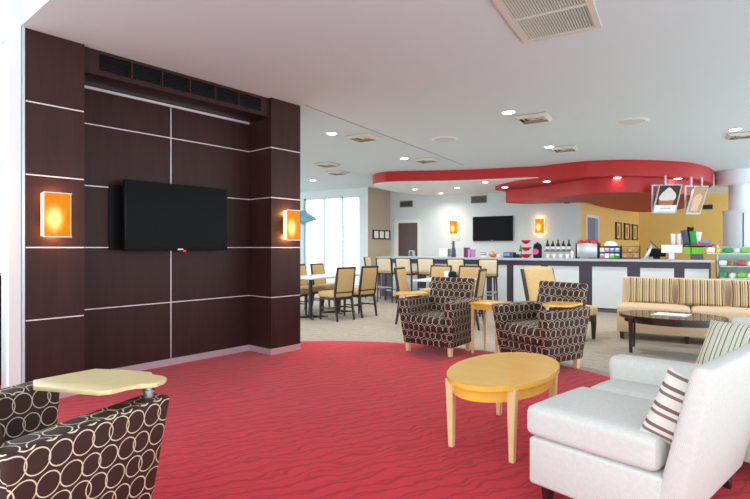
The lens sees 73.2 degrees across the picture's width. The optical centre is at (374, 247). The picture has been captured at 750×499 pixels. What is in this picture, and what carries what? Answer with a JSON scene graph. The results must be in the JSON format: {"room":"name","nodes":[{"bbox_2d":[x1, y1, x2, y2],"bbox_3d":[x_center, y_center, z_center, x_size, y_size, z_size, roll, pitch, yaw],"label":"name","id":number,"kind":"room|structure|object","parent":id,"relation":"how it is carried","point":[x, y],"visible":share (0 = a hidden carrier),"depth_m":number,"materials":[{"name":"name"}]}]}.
{"room":"cafe lounge","nodes":[
{"label":"cafe lounge","id":0,"kind":"room"},
{"bbox_2d":[25,28,299,382],"bbox_3d":[-2.048,-0.243,5.260,0.554,2.986,2.872,0,0,40],"label":"wall","id":1,"kind":"structure","parent":0,"point":[89,305],"depth_m":5.10,"materials":[{"name":"brown wood"}]},
{"bbox_2d":[1,0,24,388],"bbox_3d":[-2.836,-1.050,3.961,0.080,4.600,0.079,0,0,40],"label":"trim","id":2,"kind":"structure","parent":1,"relation":"attached to","point":[13,28],"depth_m":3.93,"materials":[{"name":"white paint"}]},
{"bbox_2d":[41,191,71,236],"bbox_3d":[-2.593,-0.263,4.097,0.113,0.361,0.206,0,0,40],"label":"wall sconce","id":3,"kind":"object","parent":1,"relation":"attached to","point":[55,206],"visible":1,"depth_m":4.05,"materials":[{"name":"glass"}]},
{"bbox_2d":[109,179,226,251],"bbox_3d":[-2.109,-0.304,5.268,0.186,0.697,1.205,0,0,40],"label":"television","id":4,"kind":"object","parent":1,"relation":"attached to","point":[143,215],"visible":1,"depth_m":5.12,"materials":[{"name":"black plastic"}]},
{"bbox_2d":[85,47,268,121],"bbox_3d":[-2.017,-1.625,5.228,0.378,0.219,1.988,0,0,40],"label":"air vent","id":5,"kind":"object","parent":1,"relation":"attached to","point":[103,70],"visible":0.94,"depth_m":5.02,"materials":[{"name":"black plastic"}]},
{"bbox_2d":[59,344,300,397],"bbox_3d":[-1.995,1.212,5.216,0.432,0.075,2.872,0,0,40],"label":"baseboard","id":6,"kind":"structure","parent":1,"relation":"attached to","point":[161,363],"depth_m":5.64,"materials":[{"name":"metal"}]},
{"bbox_2d":[283,209,299,240],"bbox_3d":[-1.003,-0.263,5.987,0.113,0.361,0.206,0,0,40],"label":"wall sconce","id":7,"kind":"object","parent":1,"relation":"attached to","point":[290,217],"visible":1,"depth_m":5.93,"materials":[{"name":"glass"}]},
{"bbox_2d":[0,0,749,193],"bbox_3d":[2.536,-1.911,10.059,19.200,0.350,19.438,0,0,31],"label":"ceiling","id":8,"kind":"structure","parent":0,"point":[412,72],"depth_m":4.95,"materials":[{"name":"paint"}]},
{"bbox_2d":[314,162,340,167],"bbox_3d":[-0.992,-1.713,10.496,0.420,0.044,0.420,0,0,31],"label":"ceiling vent","id":9,"kind":"object","parent":8,"relation":"in","point":[324,164],"visible":1,"depth_m":10.42,"materials":[{"name":"metal"}]},
{"bbox_2d":[325,170,348,174],"bbox_3d":[-0.865,-1.713,11.621,0.420,0.044,0.420,0,0,31],"label":"ceiling vent","id":10,"kind":"object","parent":8,"relation":"in","point":[338,172],"visible":1,"depth_m":11.54,"materials":[{"name":"metal"}]},
{"bbox_2d":[344,133,380,142],"bbox_3d":[-0.189,-1.713,7.927,0.420,0.044,0.420,0,0,31],"label":"ceiling vent","id":11,"kind":"object","parent":8,"relation":"in","point":[365,137],"visible":1,"depth_m":7.86,"materials":[{"name":"metal"}]},
{"bbox_2d":[305,105,462,164],"bbox_3d":[0.505,-1.739,8.385,0.012,0.014,5.200,0,0,31],"label":"trim","id":12,"kind":"structure","parent":8,"relation":"attached to","point":[305,105],"depth_m":7.48,"materials":[{"name":"grey plastic"}]},
{"bbox_2d":[412,157,440,163],"bbox_3d":[1.022,-1.713,9.964,0.420,0.044,0.420,0,0,31],"label":"ceiling vent","id":13,"kind":"object","parent":8,"relation":"in","point":[429,159],"visible":1,"depth_m":9.89,"materials":[{"name":"metal"}]},
{"bbox_2d":[431,136,457,141],"bbox_3d":[1.114,-1.728,8.078,0.430,0.015,0.430,0,0,31],"label":"ceiling speaker","id":14,"kind":"object","parent":8,"relation":"attached to","point":[440,138],"visible":1,"depth_m":8.04,"materials":[{"name":"white paint"}]},
{"bbox_2d":[434,137,454,141],"bbox_3d":[1.114,-1.722,8.078,0.340,0.005,0.340,0,0,31],"label":"grille","id":15,"kind":"object","parent":14,"relation":"attached to","point":[437,139],"depth_m":8.04,"materials":[{"name":"white metal"}]},
{"bbox_2d":[373,166,537,195],"bbox_3d":[2.285,-1.613,12.285,4.320,0.245,3.360,0,0,31],"label":"ceiling bulkhead","id":16,"kind":"object","parent":8,"relation":"attached to","point":[428,183],"visible":0.88,"depth_m":11.46,"materials":[{"name":"red paint"}]},
{"bbox_2d":[513,112,552,124],"bbox_3d":[2.114,-1.713,6.731,0.420,0.044,0.420,0,0,31],"label":"ceiling vent","id":17,"kind":"object","parent":8,"relation":"in","point":[541,117],"visible":1,"depth_m":6.68,"materials":[{"name":"metal"}]},
{"bbox_2d":[492,0,601,43],"bbox_3d":[1.065,-1.727,3.349,0.600,0.018,1.760,0,0,31],"label":"ceiling vent","id":18,"kind":"object","parent":8,"relation":"in","point":[532,20],"visible":1,"depth_m":3.78,"materials":[{"name":"metal"}]},
{"bbox_2d":[550,145,578,152],"bbox_3d":[3.311,-1.713,8.824,0.420,0.044,0.420,0,0,31],"label":"ceiling vent","id":19,"kind":"object","parent":8,"relation":"in","point":[571,148],"visible":0.98,"depth_m":8.75,"materials":[{"name":"metal"}]},
{"bbox_2d":[495,160,712,191],"bbox_3d":[5.996,-1.575,12.246,5.860,0.316,3.758,0,0,-31],"label":"ceiling bulkhead","id":20,"kind":"object","parent":8,"relation":"attached to","point":[573,171],"visible":0.54,"depth_m":10.22,"materials":[{"name":"red paint"}]},
{"bbox_2d":[506,177,700,211],"bbox_3d":[6.797,-1.262,12.827,6.603,0.305,3.457,0,0,-33],"label":"ceiling bulkhead","id":21,"kind":"object","parent":20,"relation":"attached to","point":[633,194],"visible":0.68,"depth_m":11.10,"materials":[{"name":"red paint"}]},
{"bbox_2d":[651,176,682,212],"bbox_3d":[5.763,-1.048,9.964,0.640,0.737,0.204,0,0,5],"label":"hanging sign","id":22,"kind":"object","parent":20,"relation":"hanging from","point":[667,196],"visible":1,"depth_m":9.95,"materials":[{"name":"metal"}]},
{"bbox_2d":[659,200,673,204],"bbox_3d":[5.738,-0.891,9.928,0.313,0.114,0.034,0,0,5],"label":"cup","id":23,"kind":"object","parent":22,"relation":"on","point":[661,202],"depth_m":9.93,"materials":[{"name":"orange paper"}]},
{"bbox_2d":[656,185,680,204],"bbox_3d":[5.787,-1.032,9.971,0.539,0.396,0.123,0,0,5],"label":"picture","id":24,"kind":"object","parent":22,"relation":"attached to","point":[666,194],"depth_m":9.96},
{"bbox_2d":[684,177,708,213],"bbox_3d":[6.455,-1.044,10.130,0.660,0.747,0.204,0,0,-9],"label":"hanging sign","id":25,"kind":"object","parent":20,"relation":"hanging from","point":[698,195],"visible":1,"depth_m":10.13,"materials":[{"name":"metal"}]},
{"bbox_2d":[687,187,706,212],"bbox_3d":[6.456,-0.960,10.121,0.608,0.540,0.130,0,0,-34],"label":"picture","id":26,"kind":"object","parent":25,"relation":"attached to","point":[698,195],"depth_m":10.11},
{"bbox_2d":[615,117,649,124],"bbox_3d":[3.529,-1.728,6.932,0.430,0.015,0.430,0,0,31],"label":"ceiling speaker","id":27,"kind":"object","parent":8,"relation":"attached to","point":[634,120],"visible":1,"depth_m":6.89,"materials":[{"name":"white paint"}]},
{"bbox_2d":[619,119,645,124],"bbox_3d":[3.529,-1.722,6.932,0.340,0.005,0.340,0,0,31],"label":"grille","id":28,"kind":"object","parent":27,"relation":"attached to","point":[623,121],"depth_m":6.89,"materials":[{"name":"white metal"}]},
{"bbox_2d":[726,131,749,139],"bbox_3d":[5.650,-1.713,7.747,0.420,0.044,0.420,0,0,31],"label":"ceiling vent","id":29,"kind":"object","parent":8,"relation":"in","point":[740,135],"visible":1,"depth_m":7.76,"materials":[{"name":"metal"}]},
{"bbox_2d":[0,276,749,498],"bbox_3d":[1.663,1.297,12.297,16.200,0.106,25.200,0,0,31],"label":"floor","id":30,"kind":"structure","parent":0,"point":[320,419],"depth_m":3.70,"materials":[{"name":"carpet"}]},
{"bbox_2d":[0,272,0,384],"bbox_3d":[-3.562,0.750,4.831,0.620,1.000,0.420,0,0,31],"label":"base cabinet","id":31,"kind":"object","parent":30,"relation":"on","point":[0,272],"visible":0.02,"depth_m":4.55,"materials":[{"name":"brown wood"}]},
{"bbox_2d":[0,369,168,498],"bbox_3d":[-1.313,0.810,1.875,0.810,0.868,0.748,0,0,21],"label":"armchair","id":32,"kind":"object","parent":30,"relation":"on","point":[113,451],"visible":1,"depth_m":1.87,"materials":[{"name":"fabric"}]},
{"bbox_2d":[300,288,307,314],"bbox_3d":[-1.552,0.790,9.234,0.521,0.920,0.450,0,0,31],"label":"dining chair","id":33,"kind":"object","parent":30,"relation":"on","point":[303,292],"visible":0.09,"depth_m":9.25,"materials":[{"name":"beige fabric"}]},
{"bbox_2d":[300,264,324,310],"bbox_3d":[-1.313,0.790,9.884,0.521,0.920,0.450,0,0,31],"label":"dining chair","id":34,"kind":"object","parent":30,"relation":"on","point":[303,283],"visible":0.47,"depth_m":9.93,"materials":[{"name":"beige fabric"}]},
{"bbox_2d":[310,263,334,309],"bbox_3d":[-1.013,0.790,10.462,0.521,0.920,0.450,0,0,31],"label":"dining chair","id":35,"kind":"object","parent":30,"relation":"on","point":[316,268],"visible":0.62,"depth_m":10.42,"materials":[{"name":"beige fabric"}]},
{"bbox_2d":[300,273,359,319],"bbox_3d":[-0.910,0.882,9.408,0.720,0.735,1.750,0,0,31],"label":"dining table","id":36,"kind":"object","parent":30,"relation":"on","point":[309,278],"visible":0.73,"depth_m":8.98,"materials":[{"name":"laminate"}]},
{"bbox_2d":[318,267,355,321],"bbox_3d":[-0.658,0.790,8.759,0.521,0.920,0.450,0,0,45],"label":"dining chair","id":37,"kind":"object","parent":30,"relation":"on","point":[345,276],"visible":1,"depth_m":8.62,"materials":[{"name":"beige fabric"}]},
{"bbox_2d":[343,266,378,317],"bbox_3d":[-0.270,0.790,9.251,0.521,0.920,0.450,0,0,42],"label":"dining chair","id":38,"kind":"object","parent":30,"relation":"on","point":[368,275],"visible":0.9,"depth_m":9.10,"materials":[{"name":"beige fabric"}]},
{"bbox_2d":[363,257,380,298],"bbox_3d":[0.000,0.744,12.531,0.469,1.012,0.416,0,0,21],"label":"bar stool","id":39,"kind":"object","parent":30,"relation":"on","point":[367,260],"visible":0.3,"depth_m":12.43,"materials":[{"name":"beige fabric"}]},
{"bbox_2d":[376,258,395,302],"bbox_3d":[0.304,0.744,11.588,0.416,1.012,0.469,0,0,31],"label":"bar stool","id":40,"kind":"object","parent":30,"relation":"on","point":[385,267],"visible":0.86,"depth_m":11.41,"materials":[{"name":"beige fabric"}]},
{"bbox_2d":[395,258,417,302],"bbox_3d":[0.732,0.744,11.331,0.416,1.012,0.469,0,0,33],"label":"bar stool","id":41,"kind":"object","parent":30,"relation":"on","point":[399,262],"visible":0.52,"depth_m":11.12,"materials":[{"name":"beige fabric"}]},
{"bbox_2d":[394,267,429,323],"bbox_3d":[0.632,0.790,8.305,0.521,0.920,0.450,0,0,25],"label":"dining chair","id":42,"kind":"object","parent":30,"relation":"on","point":[400,272],"visible":0.47,"depth_m":8.24,"materials":[{"name":"beige fabric"}]},
{"bbox_2d":[417,258,434,290],"bbox_3d":[1.190,0.744,11.079,0.416,1.012,0.469,0,0,29],"label":"bar stool","id":43,"kind":"object","parent":30,"relation":"on","point":[423,265],"visible":0.61,"depth_m":10.93,"materials":[{"name":"beige fabric"}]},
{"bbox_2d":[419,265,451,292],"bbox_3d":[1.123,0.790,9.298,0.450,0.920,0.521,0,0,31],"label":"dining chair","id":44,"kind":"object","parent":30,"relation":"on","point":[435,270],"visible":0.31,"depth_m":9.46,"materials":[{"name":"beige fabric"}]},
{"bbox_2d":[393,277,478,356],"bbox_3d":[0.729,0.810,6.163,0.904,0.868,0.766,0,0,37],"label":"armchair","id":45,"kind":"object","parent":30,"relation":"on","point":[441,318],"visible":0.99,"depth_m":6.00,"materials":[{"name":"fabric"}]},
{"bbox_2d":[408,311,443,332],"bbox_3d":[0.740,0.888,6.063,0.500,0.206,0.572,0,0,37],"label":"seat cushion","id":46,"kind":"object","parent":45,"relation":"on","point":[418,321],"depth_m":5.87,"materials":[{"name":"fabric"}]},
{"bbox_2d":[412,277,476,281],"bbox_3d":[1.159,0.882,8.307,0.740,0.735,0.950,0,0,31],"label":"dining table","id":47,"kind":"object","parent":30,"relation":"on","point":[422,279],"visible":0.12,"depth_m":8.09,"materials":[{"name":"laminate"}]},
{"bbox_2d":[444,271,456,276],"bbox_3d":[1.258,0.450,8.400,0.215,0.130,0.148,0,0,31],"label":"napkin holder","id":48,"kind":"object","parent":47,"relation":"on","point":[446,273],"visible":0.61,"depth_m":8.35,"materials":[{"name":"black plastic"}]},
{"bbox_2d":[446,259,464,276],"bbox_3d":[1.790,0.744,10.720,0.416,1.012,0.469,0,0,31],"label":"bar stool","id":49,"kind":"object","parent":30,"relation":"on","point":[455,263],"visible":0.3,"depth_m":10.53,"materials":[{"name":"beige fabric"}]},
{"bbox_2d":[458,265,481,316],"bbox_3d":[1.619,0.790,9.035,0.450,0.920,0.521,0,0,31],"label":"dining chair","id":50,"kind":"object","parent":30,"relation":"on","point":[465,271],"visible":0.25,"depth_m":9.20,"materials":[{"name":"beige fabric"}]},
{"bbox_2d":[473,268,486,330],"bbox_3d":[1.442,0.790,7.885,0.521,0.920,0.450,0,0,25],"label":"dining chair","id":51,"kind":"object","parent":30,"relation":"on","point":[481,276],"visible":0.47,"depth_m":7.68,"materials":[{"name":"beige fabric"}]},
{"bbox_2d":[477,259,497,300],"bbox_3d":[2.295,0.744,10.373,0.416,1.012,0.469,0,0,6],"label":"bar stool","id":52,"kind":"object","parent":30,"relation":"on","point":[491,265],"visible":0.55,"depth_m":10.16,"materials":[{"name":"beige fabric"}]},
{"bbox_2d":[469,300,510,353],"bbox_3d":[1.365,0.944,5.968,0.360,0.600,0.400,0,0,37],"label":"side table","id":53,"kind":"object","parent":30,"relation":"on","point":[484,305],"visible":0.55,"depth_m":5.91,"materials":[{"name":"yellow wood"}]},
{"bbox_2d":[445,352,559,463],"bbox_3d":[0.857,1.016,3.334,0.630,0.455,1.090,0,0,37],"label":"coffee table","id":54,"kind":"object","parent":30,"relation":"on","point":[509,377],"visible":0.99,"depth_m":3.12,"materials":[{"name":"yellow wood"}]},
{"bbox_2d":[492,281,590,368],"bbox_3d":[1.806,0.810,5.287,0.771,0.868,0.912,0,0,-31],"label":"armchair","id":55,"kind":"object","parent":30,"relation":"on","point":[555,325],"visible":0.93,"depth_m":5.15,"materials":[{"name":"fabric"}]},
{"bbox_2d":[503,320,539,345],"bbox_3d":[1.708,0.888,5.313,0.572,0.206,0.500,0,0,-31],"label":"seat cushion","id":56,"kind":"object","parent":55,"relation":"on","point":[515,332],"depth_m":5.18,"materials":[{"name":"fabric"}]},
{"bbox_2d":[376,256,714,312],"bbox_3d":[3.174,0.735,10.830,6.800,1.030,0.940,0,0,31],"label":"counter","id":57,"kind":"object","parent":30,"relation":"on","point":[603,277],"depth_m":9.85,"materials":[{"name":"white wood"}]},
{"bbox_2d":[439,248,450,256],"bbox_3d":[1.630,0.119,11.791,0.224,0.200,0.180,0,0,31],"label":"box","id":58,"kind":"object","parent":57,"relation":"on","point":[443,252],"visible":0.98,"depth_m":11.72,"materials":[{"name":"grey plastic"}]},
{"bbox_2d":[451,241,455,256],"bbox_3d":[1.808,0.035,11.650,0.115,0.370,0.108,0,0,31],"label":"bottle","id":59,"kind":"object","parent":57,"relation":"on","point":[453,250],"visible":0.93,"depth_m":11.62,"materials":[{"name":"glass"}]},
{"bbox_2d":[503,252,514,257],"bbox_3d":[2.914,0.160,10.961,0.220,0.120,0.163,0,0,31],"label":"card reader","id":60,"kind":"object","parent":57,"relation":"on","point":[505,254],"visible":0.92,"depth_m":10.89,"materials":[{"name":"plastic"}]},
{"bbox_2d":[521,240,530,257],"bbox_3d":[3.224,0.032,10.777,0.236,0.375,0.236,0,0,31],"label":"tiered stand","id":61,"kind":"object","parent":57,"relation":"on","point":[523,241],"visible":1,"depth_m":10.71,"materials":[{"name":"metal"}]},
{"bbox_2d":[533,242,541,257],"bbox_3d":[3.416,0.052,10.632,0.176,0.335,0.227,0,0,31],"label":"airpot","id":62,"kind":"object","parent":57,"relation":"on","point":[537,248],"visible":1,"depth_m":10.58,"materials":[{"name":"black plastic"}]},
{"bbox_2d":[376,256,714,262],"bbox_3d":[3.174,0.242,10.830,6.800,0.045,0.940,0,0,31],"label":"countertop","id":63,"kind":"structure","parent":57,"relation":"on","point":[393,257],"depth_m":10.06,"materials":[{"name":"laminate"}]},
{"bbox_2d":[544,250,573,257],"bbox_3d":[3.849,0.140,10.577,0.580,0.160,0.120,0,0,31],"label":"rack","id":64,"kind":"object","parent":57,"relation":"on","point":[545,251],"visible":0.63,"depth_m":10.53,"materials":[{"name":"grey plastic"}]},
{"bbox_2d":[576,243,600,258],"bbox_3d":[4.316,0.065,10.227,0.430,0.310,0.310,0,0,31],"label":"machine","id":65,"kind":"object","parent":57,"relation":"on","point":[591,250],"visible":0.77,"depth_m":10.09,"materials":[{"name":"metal"}]},
{"bbox_2d":[599,246,620,258],"bbox_3d":[4.653,0.100,10.001,0.400,0.240,0.140,0,0,31],"label":"display","id":66,"kind":"object","parent":57,"relation":"on","point":[599,246],"visible":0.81,"depth_m":9.96,"materials":[{"name":"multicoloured plastic"}]},
{"bbox_2d":[621,245,639,258],"bbox_3d":[4.961,0.089,9.805,0.332,0.260,0.170,0,0,31],"label":"wire rack","id":67,"kind":"object","parent":57,"relation":"on","point":[621,245],"visible":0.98,"depth_m":9.73,"materials":[{"name":"black metal"}]},
{"bbox_2d":[641,240,659,258],"bbox_3d":[5.251,0.043,9.619,0.310,0.352,0.200,0,0,31],"label":"stand","id":68,"kind":"object","parent":57,"relation":"on","point":[646,256],"visible":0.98,"depth_m":9.59,"materials":[{"name":"metal"}]},
{"bbox_2d":[647,248,665,258],"bbox_3d":[5.515,0.119,9.892,0.320,0.200,0.100,0,0,31],"label":"monitor","id":69,"kind":"object","parent":57,"relation":"on","point":[655,253],"visible":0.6,"depth_m":9.87,"materials":[{"name":"black plastic"}]},
{"bbox_2d":[661,245,681,258],"bbox_3d":[5.547,0.085,9.441,0.340,0.270,0.100,0,0,31],"label":"menu sign","id":70,"kind":"object","parent":57,"relation":"on","point":[671,249],"visible":0.88,"depth_m":9.42,"materials":[{"name":"plastic"}]},
{"bbox_2d":[682,246,712,258],"bbox_3d":[5.911,0.095,9.426,0.640,0.250,0.232,0,0,31],"label":"shelf unit","id":71,"kind":"object","parent":57,"relation":"on","point":[696,252],"visible":0.73,"depth_m":9.31,"materials":[{"name":"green plastic"}]},
{"bbox_2d":[681,230,689,245],"bbox_3d":[5.824,-0.181,9.474,0.156,0.313,0.058,0,0,31],"label":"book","id":72,"kind":"object","parent":71,"relation":"on","point":[684,233],"visible":1,"depth_m":9.46,"materials":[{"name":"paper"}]},
{"bbox_2d":[689,231,696,245],"bbox_3d":[5.928,-0.171,9.405,0.134,0.288,0.058,0,0,31],"label":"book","id":73,"kind":"object","parent":71,"relation":"on","point":[693,239],"visible":1,"depth_m":9.39,"materials":[{"name":"green paper"}]},
{"bbox_2d":[692,241,714,245],"bbox_3d":[6.028,-0.077,9.270,0.340,0.092,0.090,0,0,31],"label":"serving tray","id":74,"kind":"object","parent":71,"relation":"on","point":[700,243],"visible":1,"depth_m":9.24,"materials":[{"name":"red plastic"}]},
{"bbox_2d":[520,266,597,338],"bbox_3d":[2.574,0.765,7.103,0.620,0.970,0.882,0,0,-29],"label":"slipper chair","id":75,"kind":"object","parent":30,"relation":"on","point":[531,276],"visible":0.39,"depth_m":7.25,"materials":[{"name":"beige fabric"}]},
{"bbox_2d":[527,343,749,498],"bbox_3d":[1.367,0.849,2.495,0.989,0.788,0.809,0,0,-41],"label":"loveseat","id":76,"kind":"object","parent":30,"relation":"on","point":[586,443],"visible":0.94,"depth_m":2.21,"materials":[{"name":"white leather"}]},
{"bbox_2d":[527,387,670,470],"bbox_3d":[1.136,0.842,2.426,0.550,0.174,0.611,0,0,-41],"label":"seat cushion","id":77,"kind":"object","parent":76,"relation":"on","point":[601,427],"depth_m":2.28,"materials":[{"name":"white fabric"}]},
{"bbox_2d":[591,379,659,400],"bbox_3d":[1.485,0.842,2.677,0.295,0.174,0.611,0,0,-41],"label":"seat cushion","id":78,"kind":"object","parent":76,"relation":"on","point":[647,389],"depth_m":2.74,"materials":[{"name":"white fabric"}]},
{"bbox_2d":[640,368,688,444],"bbox_3d":[1.221,0.658,2.062,0.252,0.336,0.080,0,0,29],"label":"cushion","id":79,"kind":"object","parent":76,"relation":"on","point":[661,420],"visible":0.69,"depth_m":2.04,"materials":[{"name":"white fabric"}]},
{"bbox_2d":[619,310,728,352],"bbox_3d":[3.505,1.025,5.979,1.120,0.450,0.840,0,0,31],"label":"coffee table","id":80,"kind":"object","parent":30,"relation":"on","point":[696,320],"visible":0.81,"depth_m":5.83,"materials":[{"name":"brown wood"}]},
{"bbox_2d":[651,312,691,316],"bbox_3d":[3.521,0.796,6.004,0.389,0.006,0.287,0,0,38],"label":"magazine","id":81,"kind":"object","parent":80,"relation":"on","point":[657,313],"visible":1,"depth_m":5.98,"materials":[{"name":"paper"}]},
{"bbox_2d":[617,276,749,343],"bbox_3d":[4.607,0.840,6.553,2.600,0.820,0.777,0,0,31],"label":"sofa","id":82,"kind":"object","parent":30,"relation":"on","point":[727,311],"visible":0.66,"depth_m":6.71,"materials":[{"name":"beige fabric"}]},
{"bbox_2d":[628,277,672,303],"bbox_3d":[3.877,0.610,7.114,0.555,0.359,0.188,0,0,31],"label":"cushion","id":83,"kind":"object","parent":82,"relation":"on","point":[647,290],"visible":0.98,"depth_m":7.05,"materials":[{"name":"fabric"}]},
{"bbox_2d":[617,301,690,313],"bbox_3d":[3.828,0.855,6.939,0.860,0.167,0.638,0,0,31],"label":"seat cushion","id":84,"kind":"object","parent":82,"relation":"on","point":[625,305],"depth_m":6.77,"materials":[{"name":"beige fabric"}]},
{"bbox_2d":[677,279,725,305],"bbox_3d":[4.392,0.610,6.805,0.555,0.359,0.188,0,0,31],"label":"cushion","id":85,"kind":"object","parent":82,"relation":"on","point":[690,292],"visible":0.98,"depth_m":6.75,"materials":[{"name":"fabric"}]},
{"bbox_2d":[691,305,749,321],"bbox_3d":[4.571,0.855,6.494,0.860,0.167,0.638,0,0,31],"label":"seat cushion","id":86,"kind":"object","parent":82,"relation":"on","point":[727,311],"depth_m":6.33,"materials":[{"name":"beige fabric"}]},
{"bbox_2d":[730,280,749,307],"bbox_3d":[4.906,0.610,6.497,0.555,0.359,0.188,0,0,31],"label":"cushion","id":87,"kind":"object","parent":82,"relation":"on","point":[740,290],"visible":0.97,"depth_m":6.54,"materials":[{"name":"fabric"}]},
{"bbox_2d":[706,245,749,279],"bbox_3d":[6.281,0.595,8.768,0.890,1.310,0.800,0,0,31],"label":"display case","id":88,"kind":"object","parent":30,"relation":"on","point":[732,256],"visible":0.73,"depth_m":9.01,"materials":[{"name":"clear glass"}]},
{"bbox_2d":[719,265,749,266],"bbox_3d":[6.357,0.322,8.740,0.670,0.014,0.670,0,0,31],"label":"shelf","id":89,"kind":"object","parent":88,"relation":"attached to","point":[719,265],"depth_m":8.56,"materials":[{"name":"clear glass"}]},
{"bbox_2d":[719,276,749,278],"bbox_3d":[6.341,0.522,8.714,0.670,0.014,0.730,0,0,31],"label":"shelf","id":90,"kind":"object","parent":88,"relation":"attached to","point":[719,276],"depth_m":8.53,"materials":[{"name":"clear glass"}]},
{"bbox_2d":[731,317,749,462],"bbox_3d":[2.318,0.856,2.865,0.809,0.788,0.780,0,0,-34],"label":"chair","id":91,"kind":"object","parent":30,"relation":"on","point":[737,320],"visible":0.04,"depth_m":3.28,"materials":[{"name":"white fabric"}]},
{"bbox_2d":[695,320,749,363],"bbox_3d":[2.128,0.605,2.945,0.251,0.302,0.430,0,0,-29],"label":"cushion","id":92,"kind":"object","parent":91,"relation":"on","point":[721,338],"visible":0.64,"depth_m":2.99,"materials":[{"name":"grey fabric"}]},
{"bbox_2d":[368,187,389,289],"bbox_3d":[0.069,-0.243,14.985,0.300,2.986,1.050,0,0,31],"label":"wall","id":93,"kind":"structure","parent":0,"point":[378,199],"depth_m":14.88,"materials":[{"name":"beige paint"}]},
{"bbox_2d":[300,187,367,287],"bbox_3d":[-2.291,-0.243,15.864,4.950,2.986,0.150,0,0,31],"label":"wall window","id":94,"kind":"structure","parent":93,"relation":"in","point":[363,192],"depth_m":14.78,"materials":[{"name":"paint"}]},
{"bbox_2d":[300,211,316,224],"bbox_3d":[-2.093,-0.927,15.484,0.590,0.442,0.295,0,0,31],"label":"wall lamp","id":95,"kind":"object","parent":94,"relation":"attached to","point":[305,217],"visible":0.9,"depth_m":15.43,"materials":[{"name":"blue glass"}]},
{"bbox_2d":[305,195,359,286],"bbox_3d":[-1.298,-0.185,15.262,2.070,2.670,0.060,0,0,31],"label":"window","id":96,"kind":"structure","parent":94,"relation":"attached to","point":[342,197],"depth_m":15.38,"materials":[{"name":"metal"}]},
{"bbox_2d":[373,230,389,238],"bbox_3d":[0.197,-0.380,15.004,0.026,0.270,0.824,0,0,39],"label":"picture frame","id":97,"kind":"object","parent":93,"relation":"attached to","point":[377,234],"visible":1,"depth_m":15.00,"materials":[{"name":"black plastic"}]},
{"bbox_2d":[390,191,580,257],"bbox_3d":[2.756,-0.243,14.090,5.630,2.986,0.200,0,0,31],"label":"wall","id":98,"kind":"structure","parent":0,"point":[562,221],"depth_m":13.88,"materials":[{"name":"paint"}]},
{"bbox_2d":[400,200,412,207],"bbox_3d":[0.934,-1.298,15.056,0.440,0.200,0.015,0,0,31],"label":"air vent","id":99,"kind":"object","parent":98,"relation":"in","point":[404,203],"visible":1,"depth_m":15.04,"materials":[{"name":"grey metal"}]},
{"bbox_2d":[394,219,420,255],"bbox_3d":[0.951,0.210,14.998,0.880,2.080,0.100,0,0,31],"label":"door","id":100,"kind":"structure","parent":98,"relation":"in","point":[407,233],"depth_m":15.01,"materials":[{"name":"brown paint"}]},
{"bbox_2d":[450,221,457,233],"bbox_3d":[2.226,-0.566,14.227,0.236,0.376,0.103,0,0,31],"label":"wall sconce","id":101,"kind":"object","parent":98,"relation":"attached to","point":[453,224],"visible":1,"depth_m":14.18,"materials":[{"name":"glass"}]},
{"bbox_2d":[471,195,486,203],"bbox_3d":[2.859,-1.323,13.901,0.460,0.210,0.015,0,0,31],"label":"air vent","id":102,"kind":"object","parent":98,"relation":"in","point":[474,198],"visible":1,"depth_m":13.89,"materials":[{"name":"grey metal"}]},
{"bbox_2d":[473,216,512,240],"bbox_3d":[3.183,-0.512,13.670,1.100,0.665,0.081,0,0,31],"label":"television","id":103,"kind":"object","parent":98,"relation":"attached to","point":[486,228],"visible":1,"depth_m":13.62,"materials":[{"name":"black plastic"}]},
{"bbox_2d":[535,218,544,232],"bbox_3d":[4.250,-0.556,13.013,0.236,0.376,0.103,0,0,31],"label":"wall sconce","id":104,"kind":"object","parent":98,"relation":"attached to","point":[539,223],"visible":1,"depth_m":12.96,"materials":[{"name":"glass"}]},
{"bbox_2d":[581,203,638,257],"bbox_3d":[7.036,-0.243,14.973,0.120,2.986,6.169,0,0,40],"label":"wall","id":105,"kind":"structure","parent":0,"point":[608,217],"depth_m":14.57,"materials":[{"name":"yellow paint"}]},
{"bbox_2d":[586,214,598,257],"bbox_3d":[5.678,0.200,13.312,0.140,2.100,1.080,0,0,40],"label":"door","id":106,"kind":"structure","parent":105,"relation":"in","point":[592,221],"depth_m":13.45,"materials":[{"name":"white paint"}]},
{"bbox_2d":[615,222,621,239],"bbox_3d":[7.337,-0.500,15.211,0.040,0.520,0.620,0,0,39],"label":"picture frame","id":107,"kind":"object","parent":105,"relation":"attached to","point":[618,225],"visible":1,"depth_m":15.19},
{"bbox_2d":[624,223,629,239],"bbox_3d":[7.977,-0.500,15.986,0.040,0.520,0.690,0,0,40],"label":"picture frame","id":108,"kind":"object","parent":105,"relation":"attached to","point":[626,225],"visible":1,"depth_m":15.94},
{"bbox_2d":[632,224,637,239],"bbox_3d":[8.633,-0.500,16.780,0.040,0.520,0.710,0,0,40],"label":"picture frame","id":109,"kind":"object","parent":105,"relation":"attached to","point":[634,227],"visible":1,"depth_m":16.75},
{"bbox_2d":[639,193,727,278],"bbox_3d":[12.364,-0.243,15.410,7.650,2.986,0.150,0,0,31],"label":"wall","id":110,"kind":"structure","parent":0,"point":[658,228],"depth_m":16.63,"materials":[{"name":"yellow paint"}]},
{"bbox_2d":[702,204,712,209],"bbox_3d":[10.730,-1.308,16.293,0.300,0.170,0.015,0,0,31],"label":"air vent","id":111,"kind":"object","parent":110,"relation":"in","point":[705,206],"visible":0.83,"depth_m":16.29,"materials":[{"name":"black metal"}]},
{"bbox_2d":[715,168,749,246],"bbox_3d":[8.298,-0.243,11.499,0.940,2.986,0.940,0,0,31],"label":"column","id":112,"kind":"structure","parent":0,"point":[736,220],"depth_m":11.30,"materials":[{"name":"white paint"}]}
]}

